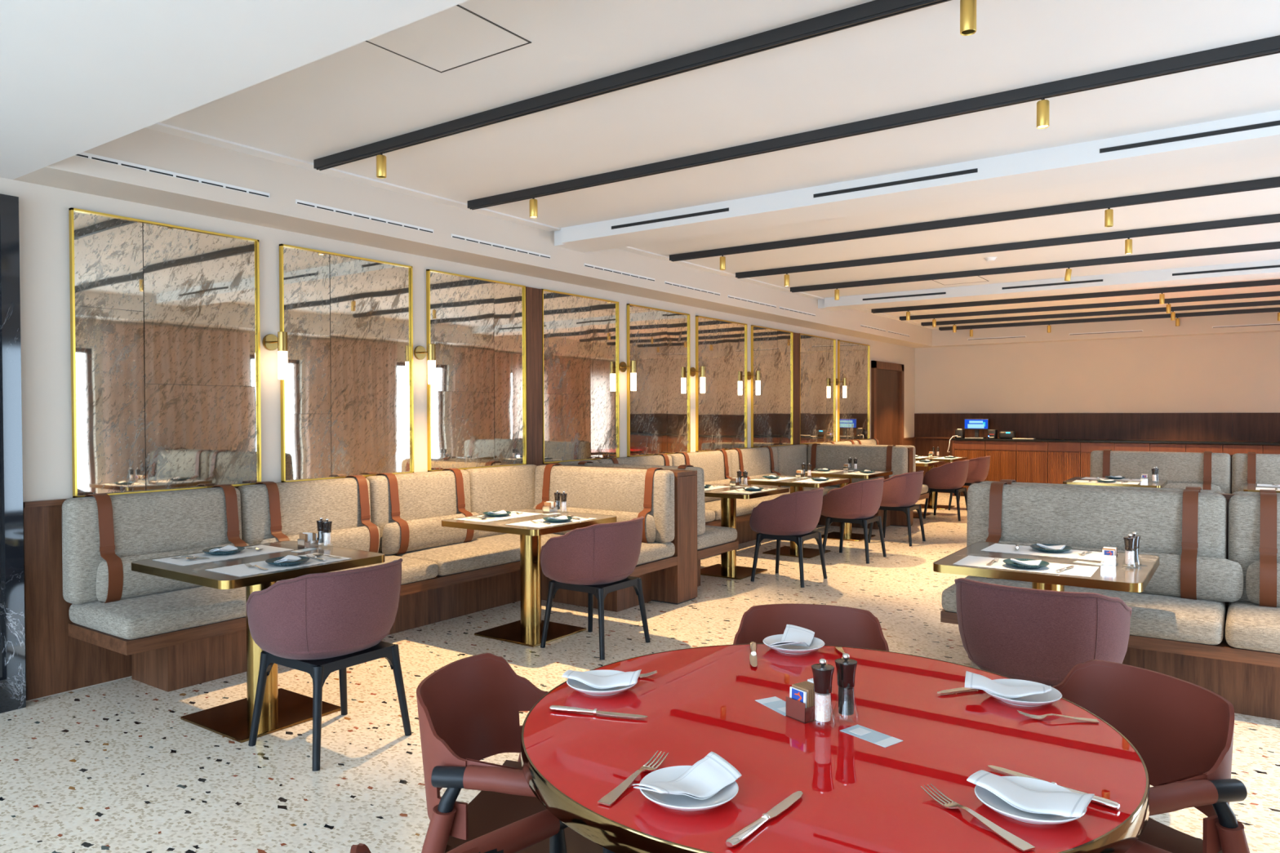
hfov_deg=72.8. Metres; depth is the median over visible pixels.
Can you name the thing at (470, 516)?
knife
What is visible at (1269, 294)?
track
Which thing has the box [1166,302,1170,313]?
spotlight
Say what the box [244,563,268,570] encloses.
fork
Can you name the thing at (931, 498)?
dining table
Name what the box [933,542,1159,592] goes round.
dining table
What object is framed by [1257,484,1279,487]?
placemat
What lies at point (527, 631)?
dining table
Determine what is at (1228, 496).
wall
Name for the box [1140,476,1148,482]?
condiment caddy
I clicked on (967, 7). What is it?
spotlight
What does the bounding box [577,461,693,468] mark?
lumbar pillow
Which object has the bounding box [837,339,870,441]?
wall mirror
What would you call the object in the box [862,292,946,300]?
ceiling vent
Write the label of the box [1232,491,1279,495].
cushion
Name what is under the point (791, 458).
cushion
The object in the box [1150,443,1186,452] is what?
base cabinet
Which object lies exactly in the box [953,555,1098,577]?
placemat
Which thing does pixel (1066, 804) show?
napkin
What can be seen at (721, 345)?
wall mirror
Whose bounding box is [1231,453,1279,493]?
cushion
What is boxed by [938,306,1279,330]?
track
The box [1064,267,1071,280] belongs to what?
spotlight
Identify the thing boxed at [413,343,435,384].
wall sconce
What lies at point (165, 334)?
wall mirror
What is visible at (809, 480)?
placemat
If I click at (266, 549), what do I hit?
placemat
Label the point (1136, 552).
pepper mill
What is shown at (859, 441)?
lumbar pillow
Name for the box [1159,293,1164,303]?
spotlight
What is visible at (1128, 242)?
spotlight
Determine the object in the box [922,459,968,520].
tub chair
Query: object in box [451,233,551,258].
air vent
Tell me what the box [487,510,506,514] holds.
napkin
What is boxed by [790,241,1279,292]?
track
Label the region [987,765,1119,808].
knife
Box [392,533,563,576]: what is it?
seat cushion
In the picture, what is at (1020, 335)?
air vent
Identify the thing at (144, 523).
cushion
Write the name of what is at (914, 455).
cushion
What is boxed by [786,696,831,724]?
condiment caddy
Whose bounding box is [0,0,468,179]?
soffit
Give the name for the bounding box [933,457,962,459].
placemat
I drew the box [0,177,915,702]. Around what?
wall
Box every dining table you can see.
[131,540,384,742]
[441,508,616,647]
[700,484,789,579]
[742,475,849,558]
[804,468,892,542]
[912,460,944,518]
[915,455,968,510]
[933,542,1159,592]
[1062,476,1167,488]
[1243,483,1279,493]
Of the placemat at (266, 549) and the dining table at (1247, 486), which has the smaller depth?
the placemat at (266, 549)
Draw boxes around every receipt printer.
[955,428,964,438]
[987,429,997,439]
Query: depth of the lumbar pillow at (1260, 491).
4.54 m
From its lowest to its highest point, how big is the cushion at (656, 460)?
0.542 m
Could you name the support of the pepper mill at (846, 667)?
on the round table at (860, 795)
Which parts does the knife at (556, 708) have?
handle, blade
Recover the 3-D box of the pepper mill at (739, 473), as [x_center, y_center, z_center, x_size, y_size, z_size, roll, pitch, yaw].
[0.945,0.485,8.258,0.059,0.150,0.059,-1,1,-36]
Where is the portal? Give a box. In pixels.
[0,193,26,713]
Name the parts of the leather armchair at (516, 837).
leg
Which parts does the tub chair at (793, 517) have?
leg, leg, under frame, leg, leg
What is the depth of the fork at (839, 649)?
2.50 m
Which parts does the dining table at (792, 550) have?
plate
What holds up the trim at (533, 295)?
attached to the wall at (43, 210)
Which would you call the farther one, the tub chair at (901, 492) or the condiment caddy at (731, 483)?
the tub chair at (901, 492)
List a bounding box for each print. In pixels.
[290,548,314,551]
[791,688,803,702]
[1077,561,1101,565]
[1104,550,1113,555]
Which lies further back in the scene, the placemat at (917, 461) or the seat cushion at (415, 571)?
the placemat at (917, 461)
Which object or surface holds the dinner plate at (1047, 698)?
on the round table at (860, 795)
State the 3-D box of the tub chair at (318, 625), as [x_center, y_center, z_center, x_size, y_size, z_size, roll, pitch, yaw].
[-1.391,0.994,3.864,0.614,0.799,0.640,0,1,35]
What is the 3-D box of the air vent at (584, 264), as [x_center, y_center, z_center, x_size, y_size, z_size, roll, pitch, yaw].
[-0.168,-1.388,7.828,0.008,0.025,1.072,0,1,35]
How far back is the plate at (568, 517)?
5.47 m
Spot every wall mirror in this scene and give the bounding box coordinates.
[68,207,261,497]
[279,244,413,482]
[426,269,526,471]
[542,288,619,463]
[626,303,690,457]
[695,315,747,452]
[751,324,793,448]
[799,333,835,444]
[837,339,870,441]
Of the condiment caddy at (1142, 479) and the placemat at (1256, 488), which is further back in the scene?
the condiment caddy at (1142, 479)
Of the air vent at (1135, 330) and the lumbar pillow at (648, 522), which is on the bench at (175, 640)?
the lumbar pillow at (648, 522)
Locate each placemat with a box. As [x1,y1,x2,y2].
[153,545,293,565]
[206,552,350,577]
[456,511,543,522]
[505,515,595,528]
[704,485,728,490]
[721,488,774,493]
[751,476,796,480]
[794,479,839,483]
[804,470,845,473]
[842,471,883,475]
[915,461,937,463]
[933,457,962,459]
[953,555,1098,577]
[980,543,1102,560]
[1073,480,1139,484]
[1080,476,1140,480]
[1255,487,1279,490]
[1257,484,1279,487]
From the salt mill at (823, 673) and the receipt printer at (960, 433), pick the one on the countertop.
the receipt printer at (960, 433)
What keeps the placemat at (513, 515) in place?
on the dining table at (527, 631)
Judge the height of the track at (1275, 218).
0.060 m
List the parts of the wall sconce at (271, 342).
lamp shade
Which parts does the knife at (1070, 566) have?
handle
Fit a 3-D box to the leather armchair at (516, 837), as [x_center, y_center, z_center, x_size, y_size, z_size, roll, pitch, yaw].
[-0.137,1.035,1.395,0.606,0.792,0.590,1,1,41]
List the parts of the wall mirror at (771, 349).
mirror pane, mirror pane, mirror pane, mirror pane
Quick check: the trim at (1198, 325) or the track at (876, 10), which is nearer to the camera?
the track at (876, 10)
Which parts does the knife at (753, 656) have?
handle, blade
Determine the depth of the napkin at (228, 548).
4.30 m
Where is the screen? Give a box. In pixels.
[964,418,988,438]
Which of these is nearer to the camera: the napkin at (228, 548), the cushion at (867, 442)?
the napkin at (228, 548)
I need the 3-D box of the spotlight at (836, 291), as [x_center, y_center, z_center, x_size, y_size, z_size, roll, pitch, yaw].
[2.265,-1.526,9.976,0.053,0.138,0.053,0,1,35]
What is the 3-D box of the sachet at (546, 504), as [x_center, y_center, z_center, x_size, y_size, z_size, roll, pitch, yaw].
[-0.646,0.562,6.038,0.052,0.068,0.006,0,1,35]
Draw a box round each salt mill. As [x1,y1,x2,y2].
[321,518,333,544]
[560,490,568,510]
[742,470,747,484]
[806,462,812,475]
[808,658,836,727]
[853,457,857,468]
[1123,533,1136,564]
[1151,466,1156,480]
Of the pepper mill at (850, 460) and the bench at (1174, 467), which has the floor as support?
the bench at (1174, 467)
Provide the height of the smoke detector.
0.032 m
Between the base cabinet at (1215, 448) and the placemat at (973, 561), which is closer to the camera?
the placemat at (973, 561)
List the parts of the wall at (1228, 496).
panel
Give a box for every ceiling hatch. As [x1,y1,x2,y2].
[364,4,531,72]
[932,275,989,284]
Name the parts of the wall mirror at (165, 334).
mirror pane, mirror pane, mirror pane, mirror pane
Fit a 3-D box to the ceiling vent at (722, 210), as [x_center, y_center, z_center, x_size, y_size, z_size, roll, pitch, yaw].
[0.206,-1.523,6.373,1.030,0.023,0.024,0,1,35]
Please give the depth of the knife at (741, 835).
1.46 m
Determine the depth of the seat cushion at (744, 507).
9.16 m
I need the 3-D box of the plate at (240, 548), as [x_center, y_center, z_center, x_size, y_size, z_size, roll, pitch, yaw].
[-2.063,0.619,4.300,0.191,0.022,0.191,0,1,25]
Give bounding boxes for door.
[871,360,903,445]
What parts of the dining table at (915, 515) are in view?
plate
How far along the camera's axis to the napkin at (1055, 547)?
4.28 m
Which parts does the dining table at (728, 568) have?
plate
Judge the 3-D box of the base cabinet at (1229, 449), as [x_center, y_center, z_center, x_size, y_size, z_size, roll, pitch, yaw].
[8.887,0.746,12.796,0.477,0.955,0.486,0,1,35]
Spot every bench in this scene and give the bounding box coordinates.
[61,464,677,692]
[558,444,907,586]
[808,439,928,500]
[940,483,1279,720]
[979,480,1279,495]
[1089,450,1279,493]
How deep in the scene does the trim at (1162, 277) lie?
9.70 m
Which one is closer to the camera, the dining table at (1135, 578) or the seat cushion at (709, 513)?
the dining table at (1135, 578)
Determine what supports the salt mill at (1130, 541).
on the dining table at (1135, 578)
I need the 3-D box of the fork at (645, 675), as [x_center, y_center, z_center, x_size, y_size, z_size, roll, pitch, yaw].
[-0.042,0.649,2.269,0.174,0.014,0.022,0,1,-3]
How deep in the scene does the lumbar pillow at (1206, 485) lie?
8.91 m
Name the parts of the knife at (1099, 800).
blade, handle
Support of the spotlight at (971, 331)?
hanging from the track at (1265, 309)
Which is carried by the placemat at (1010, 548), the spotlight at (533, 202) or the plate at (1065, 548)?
the plate at (1065, 548)
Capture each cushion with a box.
[61,487,241,604]
[68,586,245,639]
[96,542,248,602]
[236,477,370,545]
[260,524,379,551]
[276,555,438,585]
[365,469,471,553]
[382,511,479,555]
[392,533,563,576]
[466,464,537,537]
[534,464,674,542]
[541,542,675,565]
[558,459,599,465]
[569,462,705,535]
[595,454,671,466]
[667,449,731,482]
[697,524,737,550]
[704,498,768,520]
[705,509,715,522]
[725,446,777,477]
[753,486,839,500]
[774,444,808,487]
[807,444,907,475]
[820,444,915,471]
[822,440,854,444]
[853,439,878,444]
[920,484,928,493]
[941,575,1226,644]
[966,483,1226,559]
[1225,600,1279,653]
[1227,494,1279,602]
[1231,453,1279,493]
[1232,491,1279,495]
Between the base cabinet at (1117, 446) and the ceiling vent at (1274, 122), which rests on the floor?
the base cabinet at (1117, 446)
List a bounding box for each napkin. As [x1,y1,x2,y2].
[208,545,238,552]
[273,555,301,563]
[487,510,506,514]
[546,515,568,519]
[561,669,641,688]
[632,751,742,799]
[746,486,759,488]
[768,624,814,646]
[964,671,1051,698]
[966,770,1094,817]
[1010,558,1041,565]
[1036,543,1065,549]
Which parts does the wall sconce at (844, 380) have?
lamp shade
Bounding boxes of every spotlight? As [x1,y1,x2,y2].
[376,151,386,178]
[529,196,537,217]
[720,254,725,270]
[784,273,789,286]
[834,288,839,300]
[906,311,910,319]
[932,318,936,327]
[952,324,955,332]
[960,0,976,35]
[969,328,973,336]
[1036,96,1049,128]
[1047,324,1050,333]
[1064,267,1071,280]
[1104,207,1113,226]
[1124,237,1132,254]
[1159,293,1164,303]
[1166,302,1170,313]
[1170,311,1175,320]
[1175,317,1179,326]
[1277,311,1279,320]
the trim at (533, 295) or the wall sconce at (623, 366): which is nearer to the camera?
the trim at (533, 295)
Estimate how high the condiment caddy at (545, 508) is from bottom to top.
0.045 m
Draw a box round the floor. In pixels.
[0,492,1279,852]
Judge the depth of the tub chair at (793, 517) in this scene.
7.28 m
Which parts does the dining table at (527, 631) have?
plate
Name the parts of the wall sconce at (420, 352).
lamp shade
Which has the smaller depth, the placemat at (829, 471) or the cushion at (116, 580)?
the cushion at (116, 580)
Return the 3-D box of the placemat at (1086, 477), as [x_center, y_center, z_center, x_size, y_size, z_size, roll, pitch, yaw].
[4.844,0.538,8.874,0.560,0.001,0.292,0,1,36]
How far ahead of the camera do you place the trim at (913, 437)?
14.47 m
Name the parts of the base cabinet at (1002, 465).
drawer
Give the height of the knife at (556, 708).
0.014 m
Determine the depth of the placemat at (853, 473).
9.75 m
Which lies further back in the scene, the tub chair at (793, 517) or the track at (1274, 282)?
the track at (1274, 282)
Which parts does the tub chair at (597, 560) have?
leg, leg, under frame, leg, leg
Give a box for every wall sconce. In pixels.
[262,331,288,379]
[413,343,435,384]
[619,360,636,391]
[690,365,705,393]
[746,370,760,395]
[835,377,846,397]
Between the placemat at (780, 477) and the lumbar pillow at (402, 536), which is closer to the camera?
the lumbar pillow at (402, 536)
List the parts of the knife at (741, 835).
handle, blade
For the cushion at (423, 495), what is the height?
0.542 m
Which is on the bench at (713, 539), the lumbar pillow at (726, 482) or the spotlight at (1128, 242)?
the lumbar pillow at (726, 482)
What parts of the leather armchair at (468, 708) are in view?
leg, seat, leg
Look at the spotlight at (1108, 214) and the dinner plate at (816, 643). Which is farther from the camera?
the spotlight at (1108, 214)
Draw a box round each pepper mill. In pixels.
[315,516,325,542]
[554,490,560,509]
[737,469,742,484]
[801,462,805,475]
[832,653,859,719]
[848,457,852,468]
[1128,532,1140,562]
[1153,466,1159,480]
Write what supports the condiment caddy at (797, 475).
on the dining table at (792, 550)
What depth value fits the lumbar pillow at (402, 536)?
6.08 m
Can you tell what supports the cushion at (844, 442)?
on the bench at (924, 495)
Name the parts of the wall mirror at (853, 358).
mirror pane, mirror pane, mirror pane, mirror pane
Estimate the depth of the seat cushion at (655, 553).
6.34 m
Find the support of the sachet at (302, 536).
in the condiment caddy at (301, 544)
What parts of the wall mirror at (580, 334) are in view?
mirror pane, mirror pane, mirror pane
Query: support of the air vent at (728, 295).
attached to the wall at (43, 210)
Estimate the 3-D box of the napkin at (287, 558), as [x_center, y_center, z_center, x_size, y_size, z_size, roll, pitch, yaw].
[-1.620,0.611,3.990,0.068,0.024,0.115,0,1,10]
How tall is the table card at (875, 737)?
0.001 m
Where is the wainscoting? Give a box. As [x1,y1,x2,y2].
[22,439,915,701]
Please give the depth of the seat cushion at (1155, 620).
4.22 m
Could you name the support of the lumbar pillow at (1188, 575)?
on the bench at (1236, 658)
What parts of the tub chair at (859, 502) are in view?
leg, leg, under frame, leg, leg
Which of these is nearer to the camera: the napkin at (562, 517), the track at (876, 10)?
the track at (876, 10)
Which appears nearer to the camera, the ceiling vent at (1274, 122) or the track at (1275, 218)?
the ceiling vent at (1274, 122)
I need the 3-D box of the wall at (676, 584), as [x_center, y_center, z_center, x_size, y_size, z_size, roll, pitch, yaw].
[-0.239,0.840,7.078,1.480,1.000,0.285,0,1,35]
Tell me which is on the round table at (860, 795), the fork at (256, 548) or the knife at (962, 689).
the knife at (962, 689)
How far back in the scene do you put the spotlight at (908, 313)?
12.19 m
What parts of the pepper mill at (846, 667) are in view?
knob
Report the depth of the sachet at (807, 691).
1.94 m
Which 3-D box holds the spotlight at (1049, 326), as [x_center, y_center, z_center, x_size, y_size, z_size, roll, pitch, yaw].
[6.689,-1.605,14.185,0.053,0.138,0.053,0,1,35]
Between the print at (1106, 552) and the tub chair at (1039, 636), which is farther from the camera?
the print at (1106, 552)
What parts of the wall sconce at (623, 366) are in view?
lamp shade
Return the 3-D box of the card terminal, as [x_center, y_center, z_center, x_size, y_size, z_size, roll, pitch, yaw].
[6.186,0.142,14.608,0.250,0.130,0.163,0,1,35]
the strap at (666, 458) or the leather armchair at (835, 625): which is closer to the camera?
the leather armchair at (835, 625)
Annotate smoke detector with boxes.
[983,256,996,261]
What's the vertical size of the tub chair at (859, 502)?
0.799 m
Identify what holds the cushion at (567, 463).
on the bench at (713, 539)
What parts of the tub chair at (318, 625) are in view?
leg, leg, under frame, leg, leg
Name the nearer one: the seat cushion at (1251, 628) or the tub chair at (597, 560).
the seat cushion at (1251, 628)
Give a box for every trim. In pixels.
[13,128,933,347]
[22,437,915,507]
[144,122,937,328]
[525,286,542,464]
[793,332,799,444]
[817,259,1279,311]
[913,436,1248,441]
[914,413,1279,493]
[932,311,1279,346]
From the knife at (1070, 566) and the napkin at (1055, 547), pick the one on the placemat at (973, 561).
the knife at (1070, 566)
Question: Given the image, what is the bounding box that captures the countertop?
[951,438,1279,445]
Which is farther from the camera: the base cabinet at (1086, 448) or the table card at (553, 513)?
the base cabinet at (1086, 448)
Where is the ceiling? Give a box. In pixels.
[159,0,1279,328]
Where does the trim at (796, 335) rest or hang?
attached to the wall at (43, 210)
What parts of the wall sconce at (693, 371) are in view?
lamp shade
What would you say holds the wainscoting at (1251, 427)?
attached to the wall at (1237, 372)
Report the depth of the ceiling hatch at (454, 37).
3.45 m
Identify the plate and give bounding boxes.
[202,546,244,555]
[265,555,310,566]
[482,511,511,516]
[542,516,572,522]
[566,670,637,696]
[639,765,738,811]
[742,487,764,491]
[762,475,780,479]
[763,634,824,654]
[810,477,830,480]
[814,468,831,471]
[858,470,875,473]
[974,776,1086,824]
[983,679,1062,706]
[1002,558,1049,568]
[1030,543,1072,552]
[1095,479,1117,482]
[1105,475,1125,479]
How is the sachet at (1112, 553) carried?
in the condiment caddy at (1108, 560)
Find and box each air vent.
[75,151,270,197]
[295,199,433,233]
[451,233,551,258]
[583,262,654,281]
[664,280,719,295]
[727,294,776,307]
[779,306,815,315]
[860,324,885,331]
[888,330,909,336]
[967,335,1026,340]
[1068,329,1142,334]
[1212,323,1279,328]
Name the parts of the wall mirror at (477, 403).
mirror pane, mirror pane, mirror pane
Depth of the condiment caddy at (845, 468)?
10.38 m
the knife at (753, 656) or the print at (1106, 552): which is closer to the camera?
the knife at (753, 656)
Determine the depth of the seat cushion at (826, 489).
10.82 m
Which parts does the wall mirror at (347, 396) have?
mirror pane, mirror pane, mirror pane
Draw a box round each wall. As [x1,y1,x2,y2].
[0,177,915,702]
[537,464,697,604]
[807,444,913,526]
[915,331,1279,439]
[971,483,1279,619]
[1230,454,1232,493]
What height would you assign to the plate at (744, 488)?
0.022 m
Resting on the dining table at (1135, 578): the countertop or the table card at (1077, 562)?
the table card at (1077, 562)
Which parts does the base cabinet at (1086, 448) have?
slatted door, drawer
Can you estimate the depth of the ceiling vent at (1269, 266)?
8.76 m
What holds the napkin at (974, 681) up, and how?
on the dinner plate at (1047, 698)
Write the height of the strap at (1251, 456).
0.553 m
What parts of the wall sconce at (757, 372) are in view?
lamp shade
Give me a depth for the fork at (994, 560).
3.95 m
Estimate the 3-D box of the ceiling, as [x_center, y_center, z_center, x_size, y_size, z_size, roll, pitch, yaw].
[3.592,-1.685,8.216,6.465,0.120,14.125,0,1,35]
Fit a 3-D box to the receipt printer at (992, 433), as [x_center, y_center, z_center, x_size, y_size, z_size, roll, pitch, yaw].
[5.985,0.128,14.725,0.125,0.155,0.173,0,1,35]
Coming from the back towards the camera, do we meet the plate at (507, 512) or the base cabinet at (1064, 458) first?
the base cabinet at (1064, 458)
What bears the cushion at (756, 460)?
on the bench at (713, 539)
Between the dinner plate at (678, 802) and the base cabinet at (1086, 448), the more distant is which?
the base cabinet at (1086, 448)
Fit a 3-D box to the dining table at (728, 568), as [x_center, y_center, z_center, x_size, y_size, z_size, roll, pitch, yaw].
[0.805,0.946,7.882,0.840,0.758,0.840,0,1,35]
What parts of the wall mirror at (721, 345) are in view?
mirror pane, mirror pane, mirror pane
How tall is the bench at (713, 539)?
1.020 m
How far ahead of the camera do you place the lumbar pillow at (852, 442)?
12.94 m
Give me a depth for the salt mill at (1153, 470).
8.43 m
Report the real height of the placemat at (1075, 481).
0.001 m
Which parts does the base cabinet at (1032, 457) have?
drawer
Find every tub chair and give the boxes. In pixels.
[245,558,411,771]
[540,515,650,660]
[749,487,826,587]
[821,477,886,564]
[867,470,925,546]
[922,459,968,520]
[947,455,991,510]
[954,577,1132,687]
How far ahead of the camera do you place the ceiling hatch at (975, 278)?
9.79 m
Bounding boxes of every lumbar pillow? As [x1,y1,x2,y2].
[84,484,248,603]
[254,475,379,552]
[375,468,479,555]
[532,463,663,543]
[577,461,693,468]
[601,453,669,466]
[674,448,731,502]
[728,445,784,487]
[810,443,896,486]
[824,440,854,444]
[853,438,879,444]
[977,481,1243,602]
[1000,479,1201,492]
[1102,449,1221,491]
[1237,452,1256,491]
[1245,492,1279,607]
[1259,489,1275,494]
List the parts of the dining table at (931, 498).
plate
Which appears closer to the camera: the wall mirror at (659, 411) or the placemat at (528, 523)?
the placemat at (528, 523)
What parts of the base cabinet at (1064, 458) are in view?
drawer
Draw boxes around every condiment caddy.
[297,537,319,548]
[542,505,557,513]
[729,480,739,486]
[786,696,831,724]
[795,472,804,477]
[843,466,850,470]
[1100,553,1118,565]
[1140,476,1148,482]
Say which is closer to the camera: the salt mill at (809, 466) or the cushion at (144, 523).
the cushion at (144, 523)
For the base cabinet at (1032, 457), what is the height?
0.955 m
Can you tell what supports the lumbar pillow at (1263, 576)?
on the bench at (1236, 658)
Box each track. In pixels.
[313,0,951,170]
[467,35,1279,209]
[669,176,1279,261]
[735,213,1279,278]
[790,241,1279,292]
[871,279,1279,313]
[899,291,1279,320]
[920,300,1279,326]
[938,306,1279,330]
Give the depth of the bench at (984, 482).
4.93 m
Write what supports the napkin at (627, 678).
on the dinner plate at (580, 686)
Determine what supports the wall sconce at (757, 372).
attached to the wall at (43, 210)
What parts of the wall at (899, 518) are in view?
panel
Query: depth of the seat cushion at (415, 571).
5.61 m
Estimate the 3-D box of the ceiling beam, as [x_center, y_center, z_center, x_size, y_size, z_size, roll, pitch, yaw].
[1.722,-1.517,5.564,5.700,0.120,0.440,0,1,35]
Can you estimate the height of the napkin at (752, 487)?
0.024 m
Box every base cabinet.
[952,440,985,496]
[985,440,1016,481]
[1016,441,1048,483]
[1048,441,1080,484]
[1080,442,1115,477]
[1114,443,1150,451]
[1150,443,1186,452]
[1186,444,1222,453]
[1222,444,1262,454]
[1262,444,1279,453]
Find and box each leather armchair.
[350,809,568,852]
[416,653,613,852]
[733,604,888,651]
[1052,659,1249,852]
[1125,840,1171,852]
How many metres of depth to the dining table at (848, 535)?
9.96 m
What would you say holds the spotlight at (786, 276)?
hanging from the track at (1275, 218)
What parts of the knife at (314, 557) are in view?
handle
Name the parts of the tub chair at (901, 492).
leg, leg, under frame, leg, leg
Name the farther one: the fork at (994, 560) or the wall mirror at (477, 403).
the wall mirror at (477, 403)
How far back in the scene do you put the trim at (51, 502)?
4.42 m
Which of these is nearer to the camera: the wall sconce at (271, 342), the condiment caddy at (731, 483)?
the wall sconce at (271, 342)
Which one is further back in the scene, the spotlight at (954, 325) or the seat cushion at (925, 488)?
the spotlight at (954, 325)
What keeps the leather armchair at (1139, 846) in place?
on the floor
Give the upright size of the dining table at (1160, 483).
0.758 m
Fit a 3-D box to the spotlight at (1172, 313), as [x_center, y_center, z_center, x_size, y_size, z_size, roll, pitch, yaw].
[7.578,-1.579,12.334,0.053,0.138,0.053,0,1,35]
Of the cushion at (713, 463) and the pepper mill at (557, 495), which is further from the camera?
the cushion at (713, 463)
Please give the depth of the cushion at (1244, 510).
4.39 m
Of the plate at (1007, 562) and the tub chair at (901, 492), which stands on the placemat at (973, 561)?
the plate at (1007, 562)
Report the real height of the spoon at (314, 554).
0.010 m
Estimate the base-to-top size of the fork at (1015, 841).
0.014 m
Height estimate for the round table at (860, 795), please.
0.758 m
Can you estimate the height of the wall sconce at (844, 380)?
0.294 m
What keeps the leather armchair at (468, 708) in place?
on the floor
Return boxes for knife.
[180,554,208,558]
[306,555,325,561]
[470,515,494,518]
[549,705,648,718]
[725,791,803,847]
[749,641,757,667]
[937,687,979,693]
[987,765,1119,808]
[1014,544,1019,551]
[1055,565,1074,572]
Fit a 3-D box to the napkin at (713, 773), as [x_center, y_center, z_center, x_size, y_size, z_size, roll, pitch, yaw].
[0.088,0.637,1.559,0.182,0.036,0.092,-1,1,-35]
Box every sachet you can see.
[298,533,306,542]
[544,502,550,507]
[789,686,807,707]
[791,684,809,707]
[794,683,812,706]
[795,683,813,706]
[798,682,814,706]
[1102,549,1115,555]
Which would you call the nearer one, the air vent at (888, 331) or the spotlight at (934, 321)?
the spotlight at (934, 321)
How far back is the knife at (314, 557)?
4.10 m
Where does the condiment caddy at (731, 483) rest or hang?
on the dining table at (728, 568)
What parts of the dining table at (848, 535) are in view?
plate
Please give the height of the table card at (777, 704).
0.001 m
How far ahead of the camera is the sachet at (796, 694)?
1.95 m
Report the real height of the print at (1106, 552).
0.051 m
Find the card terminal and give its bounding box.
[999,431,1015,439]
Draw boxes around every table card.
[290,547,317,552]
[544,512,559,515]
[755,696,786,715]
[840,724,902,747]
[1073,560,1102,565]
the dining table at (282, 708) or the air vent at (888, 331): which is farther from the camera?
the air vent at (888, 331)
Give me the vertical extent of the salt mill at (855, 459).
0.150 m
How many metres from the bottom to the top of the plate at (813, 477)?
0.022 m
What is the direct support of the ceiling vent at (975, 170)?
attached to the ceiling beam
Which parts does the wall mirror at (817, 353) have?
mirror pane, mirror pane, mirror pane, mirror pane, mirror pane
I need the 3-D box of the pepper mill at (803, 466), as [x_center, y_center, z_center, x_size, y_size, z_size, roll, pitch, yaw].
[1.762,0.466,9.347,0.059,0.150,0.059,0,1,34]
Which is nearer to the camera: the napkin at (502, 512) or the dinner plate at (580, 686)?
the dinner plate at (580, 686)
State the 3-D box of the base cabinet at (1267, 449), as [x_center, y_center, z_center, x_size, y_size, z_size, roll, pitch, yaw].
[9.279,0.749,12.520,0.478,0.955,0.486,0,1,35]
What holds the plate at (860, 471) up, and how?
on the placemat at (853, 473)
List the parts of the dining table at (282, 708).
plate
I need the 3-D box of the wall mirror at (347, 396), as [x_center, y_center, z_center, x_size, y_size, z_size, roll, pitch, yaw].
[-1.971,-0.406,5.927,0.030,1.512,1.045,0,1,35]
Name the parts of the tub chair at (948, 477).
leg, leg, under frame, leg, leg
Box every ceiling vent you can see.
[611,207,728,229]
[813,168,977,197]
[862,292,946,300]
[1001,279,1102,289]
[1099,120,1279,153]
[1172,264,1279,275]
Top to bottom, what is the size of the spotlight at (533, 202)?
0.138 m
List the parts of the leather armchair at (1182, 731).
seat, leg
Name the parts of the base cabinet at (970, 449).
panel, drawer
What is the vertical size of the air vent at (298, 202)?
0.025 m
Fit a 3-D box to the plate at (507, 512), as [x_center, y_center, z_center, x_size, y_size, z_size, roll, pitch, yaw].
[-0.964,0.592,5.849,0.191,0.022,0.191,0,1,15]
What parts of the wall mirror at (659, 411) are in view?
mirror pane, mirror pane, mirror pane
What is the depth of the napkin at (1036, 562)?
3.84 m
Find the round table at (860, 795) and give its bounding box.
[520,643,1150,852]
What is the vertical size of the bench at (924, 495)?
1.020 m
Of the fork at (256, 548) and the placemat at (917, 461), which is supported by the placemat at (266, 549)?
the fork at (256, 548)
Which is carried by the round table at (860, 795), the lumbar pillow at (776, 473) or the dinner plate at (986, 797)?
the dinner plate at (986, 797)
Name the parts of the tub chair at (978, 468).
leg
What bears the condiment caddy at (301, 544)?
on the dining table at (282, 708)
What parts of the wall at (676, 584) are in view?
panel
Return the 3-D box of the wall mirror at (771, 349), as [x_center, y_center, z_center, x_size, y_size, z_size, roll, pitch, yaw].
[1.706,-0.498,11.138,0.030,1.512,1.142,0,1,35]
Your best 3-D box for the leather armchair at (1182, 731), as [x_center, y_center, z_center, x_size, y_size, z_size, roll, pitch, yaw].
[1.047,1.021,2.067,0.590,0.792,0.606,0,1,-19]
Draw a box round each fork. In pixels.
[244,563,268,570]
[247,546,262,551]
[597,751,668,805]
[638,670,657,677]
[835,646,844,657]
[920,783,1035,852]
[986,557,999,565]
[1017,710,1099,723]
[1078,551,1091,555]
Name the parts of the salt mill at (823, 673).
knob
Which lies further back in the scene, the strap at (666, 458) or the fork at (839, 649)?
the strap at (666, 458)
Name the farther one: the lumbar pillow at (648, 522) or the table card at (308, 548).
the lumbar pillow at (648, 522)
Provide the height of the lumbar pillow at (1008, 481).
0.552 m
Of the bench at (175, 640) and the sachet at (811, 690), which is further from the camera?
the bench at (175, 640)

